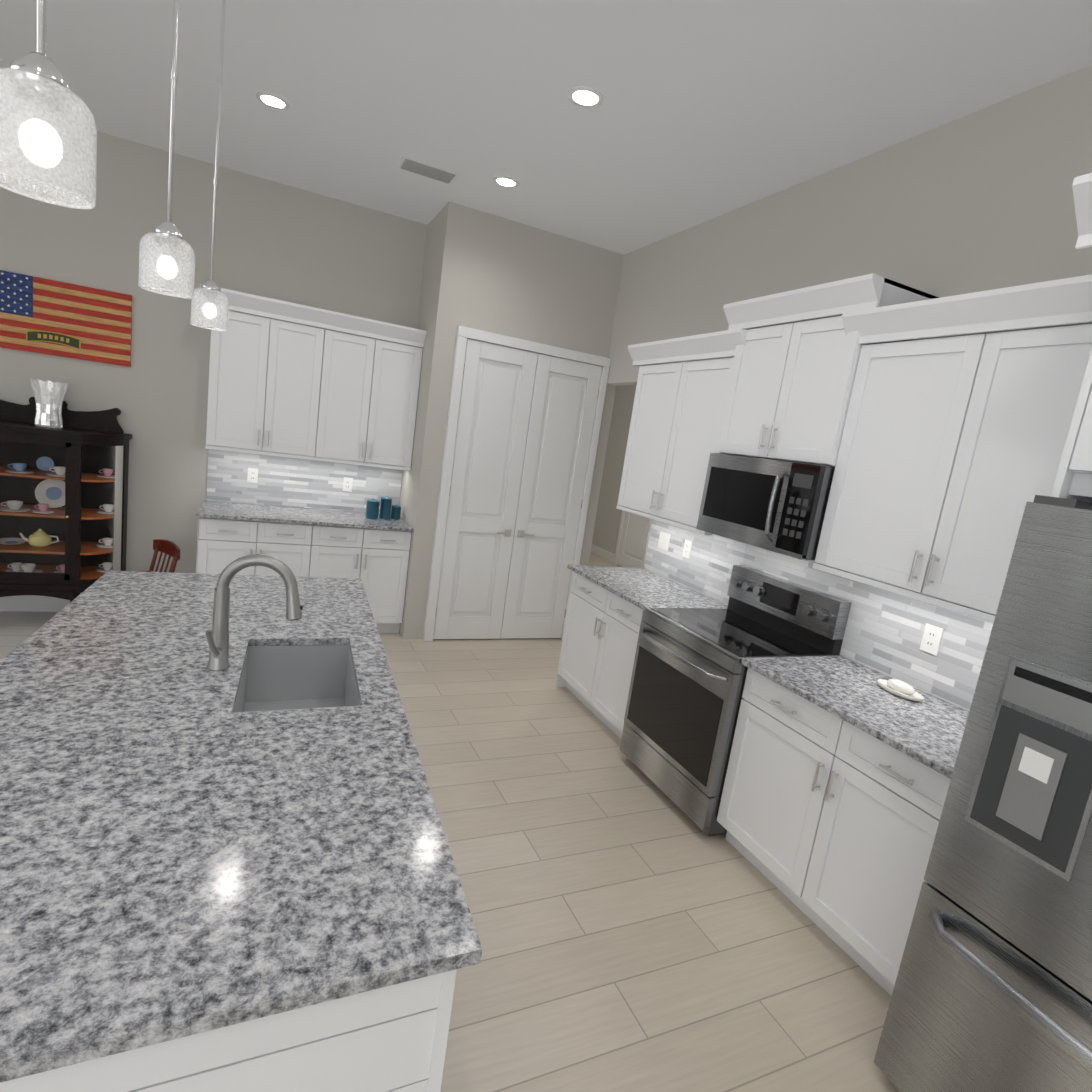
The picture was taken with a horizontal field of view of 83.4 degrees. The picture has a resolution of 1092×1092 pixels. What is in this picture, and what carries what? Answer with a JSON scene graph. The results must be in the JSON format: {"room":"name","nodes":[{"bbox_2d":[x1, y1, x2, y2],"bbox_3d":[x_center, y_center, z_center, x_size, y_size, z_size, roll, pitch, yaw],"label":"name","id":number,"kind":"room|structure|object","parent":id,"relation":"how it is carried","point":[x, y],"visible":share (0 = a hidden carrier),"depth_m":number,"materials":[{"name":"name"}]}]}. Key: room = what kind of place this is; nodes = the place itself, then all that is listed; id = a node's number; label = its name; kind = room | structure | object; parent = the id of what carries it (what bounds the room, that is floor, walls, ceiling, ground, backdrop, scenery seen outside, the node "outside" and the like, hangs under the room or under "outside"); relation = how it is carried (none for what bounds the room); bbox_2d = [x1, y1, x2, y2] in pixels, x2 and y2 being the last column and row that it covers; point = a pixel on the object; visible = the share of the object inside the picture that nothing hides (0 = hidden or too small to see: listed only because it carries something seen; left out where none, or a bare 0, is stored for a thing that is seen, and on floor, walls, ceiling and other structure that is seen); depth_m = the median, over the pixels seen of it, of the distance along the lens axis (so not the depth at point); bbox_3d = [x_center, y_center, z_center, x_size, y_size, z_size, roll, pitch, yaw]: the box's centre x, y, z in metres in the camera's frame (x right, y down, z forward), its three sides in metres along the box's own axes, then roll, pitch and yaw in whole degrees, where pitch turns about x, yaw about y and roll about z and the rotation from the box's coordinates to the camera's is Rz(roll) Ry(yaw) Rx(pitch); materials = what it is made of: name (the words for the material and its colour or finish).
{"room":"kitchen","nodes":[
{"label":"kitchen","id":0,"kind":"room"},
{"bbox_2d":[0,110,426,593],"bbox_3d":[-4.487,-1.423,3.796,7.270,3.750,0.120,4,11,-25],"label":"wall","id":1,"kind":"structure","parent":0,"point":[280,241],"depth_m":4.54,"materials":[{"name":"grey paint"}]},
{"bbox_2d":[0,270,131,366],"bbox_3d":[-3.392,-1.560,4.180,0.940,0.493,0.030,4,11,-25],"label":"flag","id":2,"kind":"object","parent":1,"relation":"attached to","point":[58,300],"depth_m":4.21,"materials":[{"name":"multicoloured wood"}]},
{"bbox_2d":[206,449,402,513],"bbox_3d":[-1.960,-0.537,5.093,1.497,0.451,0.008,4,11,-25],"label":"tiled wall","id":3,"kind":"structure","parent":1,"relation":"attached to","point":[296,482],"depth_m":5.05,"materials":[{"name":"tile"}]},
{"bbox_2d":[247,468,257,482],"bbox_3d":[-2.345,-0.563,4.900,0.075,0.118,0.008,4,11,-25],"label":"outlet","id":4,"kind":"object","parent":3,"relation":"attached to","point":[252,476],"depth_m":4.90,"materials":[{"name":"white plastic"}]},
{"bbox_2d":[343,477,352,491],"bbox_3d":[-1.687,-0.523,5.212,0.075,0.118,0.008,4,11,-25],"label":"outlet","id":5,"kind":"object","parent":3,"relation":"attached to","point":[347,482],"depth_m":5.21,"materials":[{"name":"white plastic"}]},
{"bbox_2d":[0,544,621,611],"bbox_3d":[-1.710,1.045,2.493,11.200,0.140,12.600,4,11,-25],"label":"baseboard","id":6,"kind":"structure","parent":1,"relation":"attached to","point":[31,603],"depth_m":4.50,"materials":[{"name":"white wood"}]},
{"bbox_2d":[200,284,426,470],"bbox_3d":[-1.806,-1.241,4.777,1.567,1.116,0.400,4,11,-25],"label":"upper cabinet","id":7,"kind":"object","parent":1,"relation":"attached to","point":[281,388],"visible":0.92,"depth_m":4.65,"materials":[{"name":"white painted wood"},{"name":"brushed nickel"}]},
{"bbox_2d":[0,552,899,1091],"bbox_3d":[-1.727,1.163,2.513,11.440,0.100,12.840,4,11,-25],"label":"floor","id":8,"kind":"structure","parent":0,"point":[636,928],"depth_m":2.34,"materials":[{"name":"beige tile"}]},
{"bbox_2d":[0,394,131,601],"bbox_3d":[-3.481,-0.238,4.220,0.990,1.594,0.422,4,11,-25],"label":"china cabinet","id":9,"kind":"object","parent":8,"relation":"on","point":[63,508],"visible":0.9,"depth_m":4.29,"materials":[{"name":"brown wood"}]},
{"bbox_2d":[29,378,67,427],"bbox_3d":[-3.347,-0.957,4.124,0.208,0.307,0.198,4,11,-25],"label":"crystal vase","id":10,"kind":"object","parent":9,"relation":"on","point":[59,392],"visible":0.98,"depth_m":4.09,"materials":[{"name":"clear glass"}]},
{"bbox_2d":[139,539,179,572],"bbox_3d":[-2.874,0.298,4.337,0.618,0.660,0.542,4,11,-25],"label":"rocking chair","id":11,"kind":"object","parent":8,"relation":"on","point":[169,548],"visible":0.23,"depth_m":4.45,"materials":[{"name":"red wood"}]},
{"bbox_2d":[0,571,481,1091],"bbox_3d":[-1.080,0.832,1.927,1.210,0.920,2.370,4,11,-25],"label":"kitchen island","id":12,"kind":"object","parent":8,"relation":"on","point":[240,875],"visible":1,"depth_m":1.12,"materials":[{"name":"white stone"}]},
{"bbox_2d":[205,554,302,670],"bbox_3d":[-0.894,0.206,1.890,0.266,0.365,0.110,4,11,-25],"label":"faucet","id":13,"kind":"object","parent":12,"relation":"on","point":[218,639],"visible":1,"depth_m":1.86,"materials":[{"name":"silver metal"}]},
{"bbox_2d":[196,517,410,632],"bbox_3d":[-1.932,0.212,4.931,1.501,0.892,0.634,4,11,-25],"label":"base cabinet","id":14,"kind":"object","parent":8,"relation":"on","point":[375,561],"visible":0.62,"depth_m":4.68,"materials":[{"name":"white painted wood"},{"name":"brushed nickel"}]},
{"bbox_2d":[195,500,412,530],"bbox_3d":[-1.874,-0.237,4.848,1.517,0.027,0.640,4,11,-25],"label":"countertop","id":15,"kind":"structure","parent":14,"relation":"on","point":[253,512],"depth_m":4.73,"materials":[{"name":"white stone"}]},
{"bbox_2d":[365,499,379,518],"bbox_3d":[-1.437,-0.311,5.078,0.107,0.160,0.107,4,11,-25],"label":"canister","id":16,"kind":"object","parent":15,"relation":"on","point":[372,508],"visible":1,"depth_m":5.04,"materials":[{"name":"blue ceramic"}]},
{"bbox_2d":[379,496,391,518],"bbox_3d":[-1.348,-0.326,5.149,0.093,0.190,0.093,4,11,-25],"label":"canister","id":17,"kind":"object","parent":15,"relation":"on","point":[385,507],"visible":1,"depth_m":5.12,"materials":[{"name":"blue ceramic"}]},
{"bbox_2d":[391,505,400,518],"bbox_3d":[-1.279,-0.293,5.222,0.082,0.120,0.082,4,11,-25],"label":"canister","id":18,"kind":"object","parent":15,"relation":"on","point":[395,511],"visible":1,"depth_m":5.19,"materials":[{"name":"blue ceramic"}]},
{"bbox_2d":[620,564,851,835],"bbox_3d":[0.914,0.753,3.247,0.729,1.190,0.762,4,11,-25],"label":"range","id":19,"kind":"object","parent":8,"relation":"on","point":[688,679],"visible":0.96,"depth_m":3.09,"materials":[{"name":"silver metal"}]},
{"bbox_2d":[555,571,950,995],"bbox_3d":[0.952,0.905,3.280,0.634,0.892,2.784,4,11,-25],"label":"base cabinet","id":20,"kind":"object","parent":8,"relation":"on","point":[828,821],"visible":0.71,"depth_m":2.41,"materials":[{"name":"white painted wood"},{"name":"brushed nickel"}]},
{"bbox_2d":[567,564,968,778],"bbox_3d":[1.010,0.454,3.210,0.640,0.027,2.799,4,11,-25],"label":"countertop","id":21,"kind":"structure","parent":20,"relation":"on","point":[928,730],"depth_m":2.51,"materials":[{"name":"white stone"}]},
{"bbox_2d":[877,679,923,700],"bbox_3d":[1.480,0.590,2.557,0.110,0.054,0.200,4,11,-25],"label":"soap dish","id":22,"kind":"object","parent":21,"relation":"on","point":[901,689],"visible":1,"depth_m":2.53,"materials":[{"name":"white ceramic"}]},
{"bbox_2d":[874,495,1091,1091],"bbox_3d":[1.634,0.856,1.460,0.911,1.785,0.937,4,11,-25],"label":"refrigerator","id":23,"kind":"object","parent":8,"relation":"on","point":[992,990],"visible":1,"depth_m":1.55,"materials":[{"name":"silver metal"}]},
{"bbox_2d":[399,201,623,638],"bbox_3d":[-0.581,-1.229,5.924,1.620,3.750,1.970,4,11,-25],"label":"wall","id":24,"kind":"structure","parent":0,"point":[485,271],"depth_m":4.84,"materials":[{"name":"grey paint"}]},
{"bbox_2d":[423,326,610,640],"bbox_3d":[-0.237,-0.407,5.133,1.335,2.505,0.057,4,11,-25],"label":"door frame","id":25,"kind":"structure","parent":24,"relation":"attached to","point":[463,334],"depth_m":4.92,"materials":[{"name":"white wood"}]},
{"bbox_2d":[433,339,601,638],"bbox_3d":[-0.228,-0.372,5.126,1.206,2.418,0.092,4,11,-25],"label":"pantry doors","id":26,"kind":"structure","parent":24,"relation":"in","point":[523,438],"depth_m":5.11,"materials":[{"name":"white painted wood"},{"name":"brushed nickel"}]},
{"bbox_2d":[0,0,1091,254],"bbox_3d":[-1.200,-2.336,1.996,11.320,0.350,12.720,4,11,-25],"label":"ceiling","id":27,"kind":"structure","parent":0,"point":[706,110],"depth_m":2.90,"materials":[{"name":"white paint"}]},
{"bbox_2d":[0,0,96,208],"bbox_3d":[-0.661,-1.186,0.804,0.132,1.346,0.132,4,11,-25],"label":"pendant light","id":28,"kind":"object","parent":27,"relation":"hanging from","point":[38,145],"visible":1,"depth_m":0.87,"materials":[{"name":"white glass"}]},
{"bbox_2d":[138,0,194,298],"bbox_3d":[-0.967,-1.366,1.600,0.132,1.346,0.132,4,11,-25],"label":"pendant light","id":29,"kind":"object","parent":27,"relation":"hanging from","point":[166,253],"visible":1,"depth_m":1.65,"materials":[{"name":"white glass"}]},
{"bbox_2d":[190,0,228,330],"bbox_3d":[-1.269,-1.540,2.366,0.132,1.346,0.132,4,11,-25],"label":"pendant light","id":30,"kind":"object","parent":27,"relation":"hanging from","point":[209,305],"visible":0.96,"depth_m":2.41,"materials":[{"name":"glass"}]},
{"bbox_2d":[256,92,289,109],"bbox_3d":[-1.488,-2.424,3.340,0.170,0.006,0.170,4,11,-25],"label":"recessed light","id":31,"kind":"object","parent":27,"relation":"in","point":[271,100],"visible":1,"depth_m":3.33,"materials":[{"name":"white plastic"}]},
{"bbox_2d":[397,156,458,184],"bbox_3d":[-0.764,-2.425,3.964,0.360,0.010,0.200,4,11,-25],"label":"ceiling vent","id":32,"kind":"object","parent":27,"relation":"in","point":[426,170],"visible":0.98,"depth_m":3.94,"materials":[{"name":"white metal"}]},
{"bbox_2d":[493,176,518,187],"bbox_3d":[-0.259,-2.356,3.965,0.170,0.006,0.170,4,11,-25],"label":"recessed light","id":33,"kind":"object","parent":27,"relation":"in","point":[506,181],"visible":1,"depth_m":3.96,"materials":[{"name":"white plastic"}]},
{"bbox_2d":[568,86,602,107],"bbox_3d":[0.185,-2.106,2.878,0.170,0.006,0.170,4,11,-25],"label":"recessed light","id":34,"kind":"object","parent":27,"relation":"in","point":[579,94],"visible":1,"depth_m":2.87,"materials":[{"name":"white plastic"}]},
{"bbox_2d":[592,64,1091,567],"bbox_3d":[2.497,-0.473,4.067,2.670,3.750,12.840,4,11,-25],"label":"wall","id":35,"kind":"structure","parent":0,"point":[980,200],"depth_m":2.87,"materials":[{"name":"grey paint"}]},
{"bbox_2d":[614,510,624,564],"bbox_3d":[1.458,-0.839,9.075,0.057,2.505,0.950,4,11,-25],"label":"door frame","id":36,"kind":"structure","parent":35,"relation":"attached to","point":[619,537],"depth_m":9.58,"materials":[{"name":"white wood"}]},
{"bbox_2d":[617,511,650,567],"bbox_3d":[1.438,-0.809,9.073,0.092,2.418,0.800,4,11,-25],"label":"hall door","id":37,"kind":"structure","parent":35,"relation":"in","point":[634,538],"depth_m":9.24,"materials":[{"name":"white wood"}]},
{"bbox_2d":[696,453,834,560],"bbox_3d":[1.180,-0.217,3.140,0.462,0.429,0.756,4,11,-25],"label":"microwave","id":38,"kind":"object","parent":35,"relation":"attached to","point":[777,506],"visible":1,"depth_m":2.97,"materials":[{"name":"silver metal"}]},
{"bbox_2d":[644,519,992,710],"bbox_3d":[1.333,0.239,3.296,0.008,0.451,2.780,4,11,-25],"label":"tile backsplash","id":39,"kind":"structure","parent":35,"relation":"attached to","point":[884,631],"depth_m":2.87,"materials":[{"name":"tile"}]},
{"bbox_2d":[658,531,670,550],"bbox_3d":[0.842,-0.035,4.346,0.009,0.118,0.126,4,11,-25],"label":"electrical outlets","id":40,"kind":"object","parent":39,"relation":"attached to","point":[664,538],"depth_m":4.35,"materials":[{"name":"white plastic"}]},
{"bbox_2d":[682,539,692,558],"bbox_3d":[0.951,0.021,4.107,0.009,0.117,0.081,4,11,-25],"label":"electrical outlets","id":41,"kind":"object","parent":39,"relation":"attached to","point":[688,544],"depth_m":4.11,"materials":[{"name":"white plastic"}]},
{"bbox_2d":[920,623,943,655],"bbox_3d":[1.641,0.396,2.603,0.009,0.118,0.078,4,11,-25],"label":"electrical outlets","id":42,"kind":"object","parent":39,"relation":"attached to","point":[931,638],"depth_m":2.60,"materials":[{"name":"white plastic"}]},
{"bbox_2d":[616,173,1091,622],"bbox_3d":[1.210,0.179,2.642,0.795,2.595,3.955,4,11,-25],"label":"upper cabinet","id":43,"kind":"object","parent":35,"relation":"attached to","point":[947,458],"visible":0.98,"depth_m":2.47,"materials":[{"name":"white painted wood"},{"name":"brushed nickel"}]}
]}

